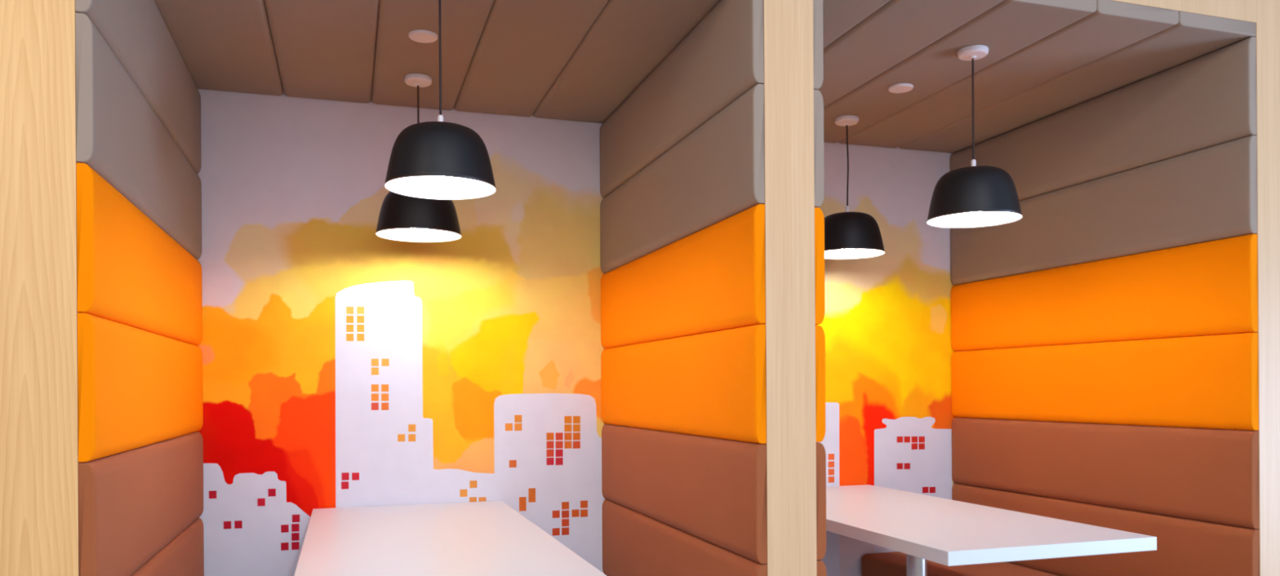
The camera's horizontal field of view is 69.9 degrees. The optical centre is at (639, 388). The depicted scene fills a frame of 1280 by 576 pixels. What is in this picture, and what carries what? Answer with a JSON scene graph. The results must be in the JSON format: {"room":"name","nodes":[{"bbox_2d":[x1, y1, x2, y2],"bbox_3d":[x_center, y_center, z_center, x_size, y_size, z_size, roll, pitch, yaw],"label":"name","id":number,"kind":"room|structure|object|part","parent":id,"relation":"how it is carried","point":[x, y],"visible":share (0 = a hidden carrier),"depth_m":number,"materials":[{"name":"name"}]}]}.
{"room":"office breakout area","nodes":[
{"label":"office breakout area","id":0,"kind":"room"},
{"bbox_2d":[955,333,1247,431],"bbox_3d":[2.082,-0.272,3.636,0.900,2.900,1.416,0,0,-18],"label":"wall","id":1,"kind":"structure","parent":0,"point":[1237,333],"depth_m":3.29,"materials":[{"name":"orange fabric"}]},
{"bbox_2d":[950,36,1256,200],"bbox_3d":[1.640,-0.919,3.473,0.032,0.299,1.449,0,0,-18],"label":"cushion","id":2,"kind":"object","parent":1,"relation":"attached to","point":[1208,100],"visible":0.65,"depth_m":3.18,"materials":[{"name":"grey fabric"}]},
{"bbox_2d":[950,135,1257,285],"bbox_3d":[1.642,-0.619,3.473,0.032,0.299,1.449,0,0,-18],"label":"cushion","id":3,"kind":"object","parent":1,"relation":"attached to","point":[1209,194],"visible":0.9,"depth_m":3.23,"materials":[{"name":"grey fabric"}]},
{"bbox_2d":[951,234,1257,351],"bbox_3d":[1.644,-0.319,3.473,0.032,0.299,1.449,0,0,-18],"label":"wall panel","id":4,"kind":"object","parent":1,"relation":"attached to","point":[1209,288],"visible":1,"depth_m":3.25,"materials":[{"name":"orange fabric"}]},
{"bbox_2d":[951,332,1258,431],"bbox_3d":[1.646,-0.019,3.473,0.032,0.299,1.449,0,0,-18],"label":"wall panel","id":5,"kind":"object","parent":1,"relation":"attached to","point":[1204,381],"visible":1,"depth_m":3.26,"materials":[{"name":"orange fabric"}]},
{"bbox_2d":[951,484,1259,575],"bbox_3d":[1.650,0.583,3.473,0.032,0.304,1.449,0,0,-18],"label":"cushion","id":6,"kind":"object","parent":1,"relation":"attached to","point":[1185,547],"visible":0.57,"depth_m":3.16,"materials":[{"name":"brown fabric"}]},
{"bbox_2d":[951,417,1259,528],"bbox_3d":[1.648,0.281,3.473,0.032,0.299,1.449,0,0,-18],"label":"wall panel","id":7,"kind":"object","parent":1,"relation":"attached to","point":[1208,475],"visible":1,"depth_m":3.25,"materials":[{"name":"brown fabric"}]},
{"bbox_3d":[-0.640,-1.401,2.767,1.509,0.608,1.416,0,0,-18],"label":"ceiling","id":8,"kind":"structure","parent":0,"visible":0},
{"bbox_2d":[153,0,283,95],"bbox_3d":[-1.206,-1.071,2.563,0.300,0.042,1.449,0,0,-18],"label":"cushion","id":9,"kind":"object","parent":8,"relation":"attached to","point":[223,45],"visible":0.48,"depth_m":2.78,"materials":[{"name":"grey fabric"}]},
{"bbox_2d":[264,0,378,103],"bbox_3d":[-0.919,-1.073,2.655,0.300,0.042,1.449,0,0,-18],"label":"cushion","id":10,"kind":"object","parent":8,"relation":"attached to","point":[324,49],"visible":1,"depth_m":2.81,"materials":[{"name":"grey fabric"}]},
{"bbox_2d":[371,0,493,110],"bbox_3d":[-0.631,-1.075,2.747,0.300,0.042,1.449,0,0,-18],"label":"cushion","id":11,"kind":"object","parent":8,"relation":"attached to","point":[463,22],"visible":0.88,"depth_m":2.85,"materials":[{"name":"grey fabric"}]},
{"bbox_2d":[375,73,462,242],"bbox_3d":[-0.751,-0.785,3.107,0.284,0.534,0.284,0,0,-18],"label":"pendant lamp","id":12,"kind":"object","parent":11,"relation":"hanging from","point":[402,218],"visible":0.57,"depth_m":3.02,"materials":[{"name":"black metal"}]},
{"bbox_3d":[-0.752,-0.870,3.107,0.006,0.325,0.006,0,0,-18],"label":"cord","id":13,"kind":"part","parent":12,"relation":"part of","materials":[{"name":"black plastic"}]},
{"bbox_3d":[-0.750,-0.598,3.107,0.284,0.160,0.284,0,0,-18],"label":"lamp shade","id":14,"kind":"part","parent":12,"relation":"part of","materials":[{"name":"black metal"}]},
{"bbox_3d":[-0.750,-0.552,3.107,0.060,0.060,0.060,0,0,-18],"label":"bulb","id":15,"kind":"part","parent":12,"relation":"part of","materials":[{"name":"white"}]},
{"bbox_2d":[408,30,437,43],"bbox_3d":[-0.647,-1.049,2.733,0.086,0.009,0.086,0,0,-18],"label":"ceiling disc","id":16,"kind":"object","parent":11,"relation":"attached to","point":[419,36],"visible":1,"depth_m":2.72,"materials":[{"name":"white plastic"}]},
{"bbox_2d":[384,0,496,199],"bbox_3d":[-0.519,-0.786,2.381,0.284,0.534,0.284,0,0,-18],"label":"pendant lamp","id":17,"kind":"object","parent":11,"relation":"hanging from","point":[439,160],"visible":1,"depth_m":2.29,"materials":[{"name":"black metal"}]},
{"bbox_3d":[-0.519,-0.871,2.381,0.006,0.325,0.006,0,0,-18],"label":"cord","id":18,"kind":"part","parent":17,"relation":"part of","materials":[{"name":"black plastic"}]},
{"bbox_3d":[-0.518,-0.600,2.381,0.284,0.160,0.284,0,0,-18],"label":"lamp shade","id":19,"kind":"part","parent":17,"relation":"part of","materials":[{"name":"black metal"}]},
{"bbox_3d":[-0.517,-0.553,2.381,0.060,0.060,0.060,0,0,-18],"label":"bulb","id":20,"kind":"part","parent":17,"relation":"part of","materials":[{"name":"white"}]},
{"bbox_2d":[453,0,608,116],"bbox_3d":[-0.344,-1.077,2.838,0.300,0.042,1.449,0,0,-18],"label":"cushion","id":21,"kind":"object","parent":8,"relation":"attached to","point":[523,46],"visible":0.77,"depth_m":2.87,"materials":[{"name":"grey fabric"}]},
{"bbox_2d":[532,0,720,123],"bbox_3d":[-0.057,-1.079,2.930,0.300,0.042,1.449,0,0,-18],"label":"cushion","id":22,"kind":"object","parent":8,"relation":"attached to","point":[628,40],"visible":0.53,"depth_m":2.90,"materials":[{"name":"grey fabric"}]},
{"bbox_3d":[0.928,-1.411,3.269,1.509,0.608,1.416,0,0,-18],"label":"ceiling","id":23,"kind":"structure","parent":0,"visible":0},
{"bbox_2d":[822,0,890,48],"bbox_3d":[0.362,-1.081,3.064,0.300,0.042,1.449,0,0,-18],"label":"cushion","id":24,"kind":"object","parent":23,"relation":"attached to","point":[839,16],"visible":0.05,"depth_m":2.60,"materials":[{"name":"grey fabric"}]},
{"bbox_2d":[817,0,1004,106],"bbox_3d":[0.649,-1.083,3.156,0.300,0.042,1.449,0,0,-18],"label":"cushion","id":25,"kind":"object","parent":23,"relation":"attached to","point":[899,29],"visible":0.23,"depth_m":2.78,"materials":[{"name":"grey fabric"}]},
{"bbox_2d":[823,0,1096,142],"bbox_3d":[0.936,-1.085,3.248,0.300,0.042,1.449,0,0,-18],"label":"cushion","id":26,"kind":"object","parent":23,"relation":"attached to","point":[1008,27],"visible":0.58,"depth_m":2.94,"materials":[{"name":"grey fabric"}]},
{"bbox_2d":[824,115,884,259],"bbox_3d":[0.817,-0.795,3.608,0.284,0.534,0.284,0,0,-18],"label":"pendant lamp","id":27,"kind":"object","parent":26,"relation":"hanging from","point":[848,235],"visible":0.9,"depth_m":3.51,"materials":[{"name":"black metal"}]},
{"bbox_3d":[0.818,-0.880,3.609,0.010,0.325,0.006,0,0,-18],"label":"cord","id":28,"kind":"part","parent":27,"relation":"part of","materials":[{"name":"black plastic"}]},
{"bbox_3d":[0.818,-0.562,3.608,0.060,0.060,0.060,0,0,-18],"label":"bulb","id":29,"kind":"part","parent":27,"relation":"part of","materials":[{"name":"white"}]},
{"bbox_3d":[0.818,-0.608,3.608,0.284,0.160,0.284,0,0,-18],"label":"lamp shade","id":30,"kind":"part","parent":27,"relation":"part of","materials":[{"name":"black metal"}]},
{"bbox_2d":[888,83,913,93],"bbox_3d":[0.921,-1.059,3.235,0.086,0.009,0.086,0,0,-18],"label":"ceiling disc","id":31,"kind":"object","parent":26,"relation":"attached to","point":[901,87],"visible":1,"depth_m":3.22,"materials":[{"name":"white plastic"}]},
{"bbox_2d":[926,44,1022,228],"bbox_3d":[1.049,-0.797,2.883,0.284,0.534,0.284,0,0,-18],"label":"pendant lamp","id":32,"kind":"object","parent":26,"relation":"hanging from","point":[974,196],"visible":1,"depth_m":2.80,"materials":[{"name":"black metal"}]},
{"bbox_3d":[1.048,-0.881,2.883,0.006,0.325,0.006,0,0,-18],"label":"cord","id":33,"kind":"part","parent":32,"relation":"part of","materials":[{"name":"black plastic"}]},
{"bbox_3d":[1.050,-0.563,2.883,0.060,0.060,0.060,0,0,-18],"label":"bulb","id":34,"kind":"part","parent":32,"relation":"part of","materials":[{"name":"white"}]},
{"bbox_3d":[1.050,-0.610,2.883,0.284,0.160,0.284,0,0,-18],"label":"lamp shade","id":35,"kind":"part","parent":32,"relation":"part of","materials":[{"name":"black metal"}]},
{"bbox_2d":[838,0,1178,148],"bbox_3d":[1.224,-1.087,3.340,0.300,0.042,1.449,0,0,-18],"label":"cushion","id":36,"kind":"object","parent":23,"relation":"attached to","point":[1114,26],"visible":0.78,"depth_m":3.06,"materials":[{"name":"grey fabric"}]},
{"bbox_2d":[898,11,1256,153],"bbox_3d":[1.511,-1.089,3.432,0.300,0.042,1.449,0,0,-18],"label":"cushion","id":37,"kind":"object","parent":23,"relation":"attached to","point":[1195,36],"visible":0.77,"depth_m":3.15,"materials":[{"name":"grey fabric"}]},
{"bbox_3d":[1.431,1.232,0.437,12.000,0.100,7.806,0,0,-18],"label":"floor","id":38,"kind":"structure","parent":0,"visible":0},
{"bbox_2d":[293,501,606,575],"bbox_3d":[-0.628,0.814,2.711,0.686,0.761,1.506,0,0,-18],"label":"table","id":39,"kind":"object","parent":38,"relation":"on","point":[484,538],"visible":1,"depth_m":2.53,"materials":[{"name":"white laminate"}]},
{"bbox_2d":[0,0,1279,575],"bbox_3d":[0.230,-0.260,2.279,5.255,2.900,0.040,0,0,-18],"label":"wooden frame","id":40,"kind":"object","parent":38,"relation":"on","point":[39,462],"visible":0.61,"depth_m":1.82,"materials":[{"name":"brown wood"}]},
{"bbox_3d":[-1.701,-0.248,1.661,1.200,2.900,0.040,0,0,-18],"label":"post","id":41,"kind":"part","parent":40,"relation":"part of","materials":[{"name":"brown wood"}]},
{"bbox_3d":[0.373,-0.261,2.325,0.138,2.900,0.040,0,0,-18],"label":"post","id":42,"kind":"part","parent":40,"relation":"part of","materials":[{"name":"brown wood"}]},
{"bbox_3d":[2.304,-0.274,2.943,0.900,2.900,0.040,0,0,-18],"label":"post","id":43,"kind":"part","parent":40,"relation":"part of","materials":[{"name":"brown wood"}]},
{"bbox_2d":[861,551,1057,575],"bbox_3d":[1.405,0.949,3.408,0.478,0.467,1.422,0,0,-18],"label":"bench","id":44,"kind":"object","parent":38,"relation":"on","point":[892,563],"visible":0.66,"depth_m":3.70,"materials":[{"name":"brown fabric"}]},
{"bbox_2d":[826,484,1156,575],"bbox_3d":[0.904,0.804,3.201,0.695,0.761,1.506,0,0,-18],"label":"table","id":45,"kind":"object","parent":38,"relation":"on","point":[922,527],"visible":0.9,"depth_m":2.75,"materials":[{"name":"white laminate"}]},
{"bbox_3d":[-1.922,-0.246,2.354,1.200,2.900,1.416,0,0,-18],"label":"wall","id":46,"kind":"structure","parent":0,"visible":0},
{"bbox_2d":[75,13,201,260],"bbox_3d":[-1.331,-0.600,2.522,0.032,0.299,1.449,0,0,-18],"label":"cushion","id":47,"kind":"object","parent":46,"relation":"attached to","point":[119,135],"visible":0.88,"depth_m":2.14,"materials":[{"name":"grey fabric"}]},
{"bbox_2d":[75,0,201,173],"bbox_3d":[-1.333,-0.900,2.522,0.032,0.299,1.449,0,0,-18],"label":"cushion","id":48,"kind":"object","parent":46,"relation":"attached to","point":[136,33],"visible":0.83,"depth_m":2.44,"materials":[{"name":"grey fabric"}]},
{"bbox_2d":[76,163,202,346],"bbox_3d":[-1.329,-0.300,2.522,0.032,0.299,1.449,0,0,-18],"label":"cushion","id":49,"kind":"object","parent":46,"relation":"attached to","point":[131,272],"visible":0.89,"depth_m":2.14,"materials":[{"name":"orange fabric"}]},
{"bbox_2d":[77,313,203,462],"bbox_3d":[-1.327,0.000,2.522,0.032,0.299,1.449,0,0,-18],"label":"cushion","id":50,"kind":"object","parent":46,"relation":"attached to","point":[137,388],"visible":1,"depth_m":2.14,"materials":[{"name":"orange fabric"}]},
{"bbox_2d":[78,431,203,575],"bbox_3d":[-1.325,0.300,2.522,0.032,0.299,1.449,0,0,-18],"label":"cushion","id":51,"kind":"object","parent":46,"relation":"attached to","point":[132,504],"visible":0.85,"depth_m":2.19,"materials":[{"name":"brown fabric"}]},
{"bbox_2d":[130,517,204,575],"bbox_3d":[-1.323,0.602,2.522,0.032,0.304,1.449,0,0,-18],"label":"cushion","id":52,"kind":"object","parent":46,"relation":"attached to","point":[184,556],"visible":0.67,"depth_m":2.80,"materials":[{"name":"brown fabric"}]},
{"bbox_2d":[197,88,606,575],"bbox_3d":[-0.846,0.055,3.439,1.503,2.276,0.001,0,0,-18],"label":"mural","id":53,"kind":"object","parent":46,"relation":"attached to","point":[345,365],"visible":0.83,"depth_m":3.40},
{"bbox_3d":[0.151,-0.260,3.018,0.137,2.900,1.416,0,0,-18],"label":"wall","id":54,"kind":"structure","parent":0,"visible":0},
{"bbox_2d":[600,0,764,198],"bbox_3d":[0.072,-0.909,2.971,0.032,0.299,1.449,0,0,-18],"label":"cushion","id":55,"kind":"object","parent":54,"relation":"attached to","point":[721,60],"visible":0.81,"depth_m":2.72,"materials":[{"name":"grey fabric"}]},
{"bbox_2d":[600,84,764,273],"bbox_3d":[0.074,-0.609,2.971,0.032,0.299,1.449,0,0,-18],"label":"cushion","id":56,"kind":"object","parent":54,"relation":"attached to","point":[716,173],"visible":0.88,"depth_m":2.69,"materials":[{"name":"grey fabric"}]},
{"bbox_2d":[600,204,765,348],"bbox_3d":[0.076,-0.309,2.971,0.032,0.299,1.449,0,0,-18],"label":"cushion","id":57,"kind":"object","parent":54,"relation":"attached to","point":[711,279],"visible":0.97,"depth_m":2.68,"materials":[{"name":"orange fabric"}]},
{"bbox_2d":[600,324,766,444],"bbox_3d":[0.078,-0.009,2.971,0.032,0.299,1.449,0,0,-18],"label":"cushion","id":58,"kind":"object","parent":54,"relation":"attached to","point":[710,384],"visible":1,"depth_m":2.67,"materials":[{"name":"orange fabric"}]},
{"bbox_2d":[601,499,767,575],"bbox_3d":[0.082,0.593,2.971,0.032,0.304,1.449,0,0,-18],"label":"cushion","id":59,"kind":"object","parent":54,"relation":"attached to","point":[635,544],"visible":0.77,"depth_m":3.01,"materials":[{"name":"brown fabric"}]},
{"bbox_2d":[601,424,767,564],"bbox_3d":[0.080,0.291,2.971,0.032,0.299,1.449,0,0,-18],"label":"cushion","id":60,"kind":"object","parent":54,"relation":"attached to","point":[711,490],"visible":0.95,"depth_m":2.68,"materials":[{"name":"brown fabric"}]},
{"bbox_2d":[813,0,823,89],"bbox_3d":[0.235,-0.910,3.023,0.032,0.299,1.449,0,0,-18],"label":"cushion","id":61,"kind":"object","parent":54,"relation":"attached to","point":[818,51],"visible":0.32,"depth_m":2.33,"materials":[{"name":"grey fabric"}]},
{"bbox_2d":[813,89,824,207],"bbox_3d":[0.237,-0.610,3.023,0.032,0.299,1.449,0,0,-18],"label":"cushion","id":62,"kind":"object","parent":54,"relation":"attached to","point":[819,179],"visible":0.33,"depth_m":2.33,"materials":[{"name":"grey fabric"}]},
{"bbox_2d":[814,207,825,324],"bbox_3d":[0.239,-0.310,3.023,0.032,0.299,1.449,0,0,-18],"label":"cushion","id":63,"kind":"object","parent":54,"relation":"attached to","point":[820,307],"visible":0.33,"depth_m":2.33,"materials":[{"name":"orange fabric"}]},
{"bbox_2d":[815,325,825,442],"bbox_3d":[0.241,-0.010,3.023,0.032,0.299,1.449,0,0,-18],"label":"cushion","id":64,"kind":"object","parent":54,"relation":"attached to","point":[820,333],"visible":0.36,"depth_m":2.33,"materials":[{"name":"orange fabric"}]},
{"bbox_2d":[816,442,826,560],"bbox_3d":[0.243,0.290,3.023,0.032,0.299,1.449,0,0,-18],"label":"cushion","id":65,"kind":"object","parent":54,"relation":"attached to","point":[820,451],"visible":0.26,"depth_m":2.33,"materials":[{"name":"brown fabric"}]},
{"bbox_2d":[816,560,826,575],"bbox_3d":[0.245,0.592,3.023,0.032,0.304,1.449,0,0,-18],"label":"cushion","id":66,"kind":"object","parent":54,"relation":"attached to","point":[820,566],"visible":0.15,"depth_m":2.33,"materials":[{"name":"brown fabric"}]},
{"bbox_2d":[815,142,955,575],"bbox_3d":[0.721,0.045,3.940,1.503,2.276,0.001,0,0,-18],"label":"mural","id":67,"kind":"object","parent":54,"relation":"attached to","point":[886,325],"visible":0.24,"depth_m":4.06}
]}

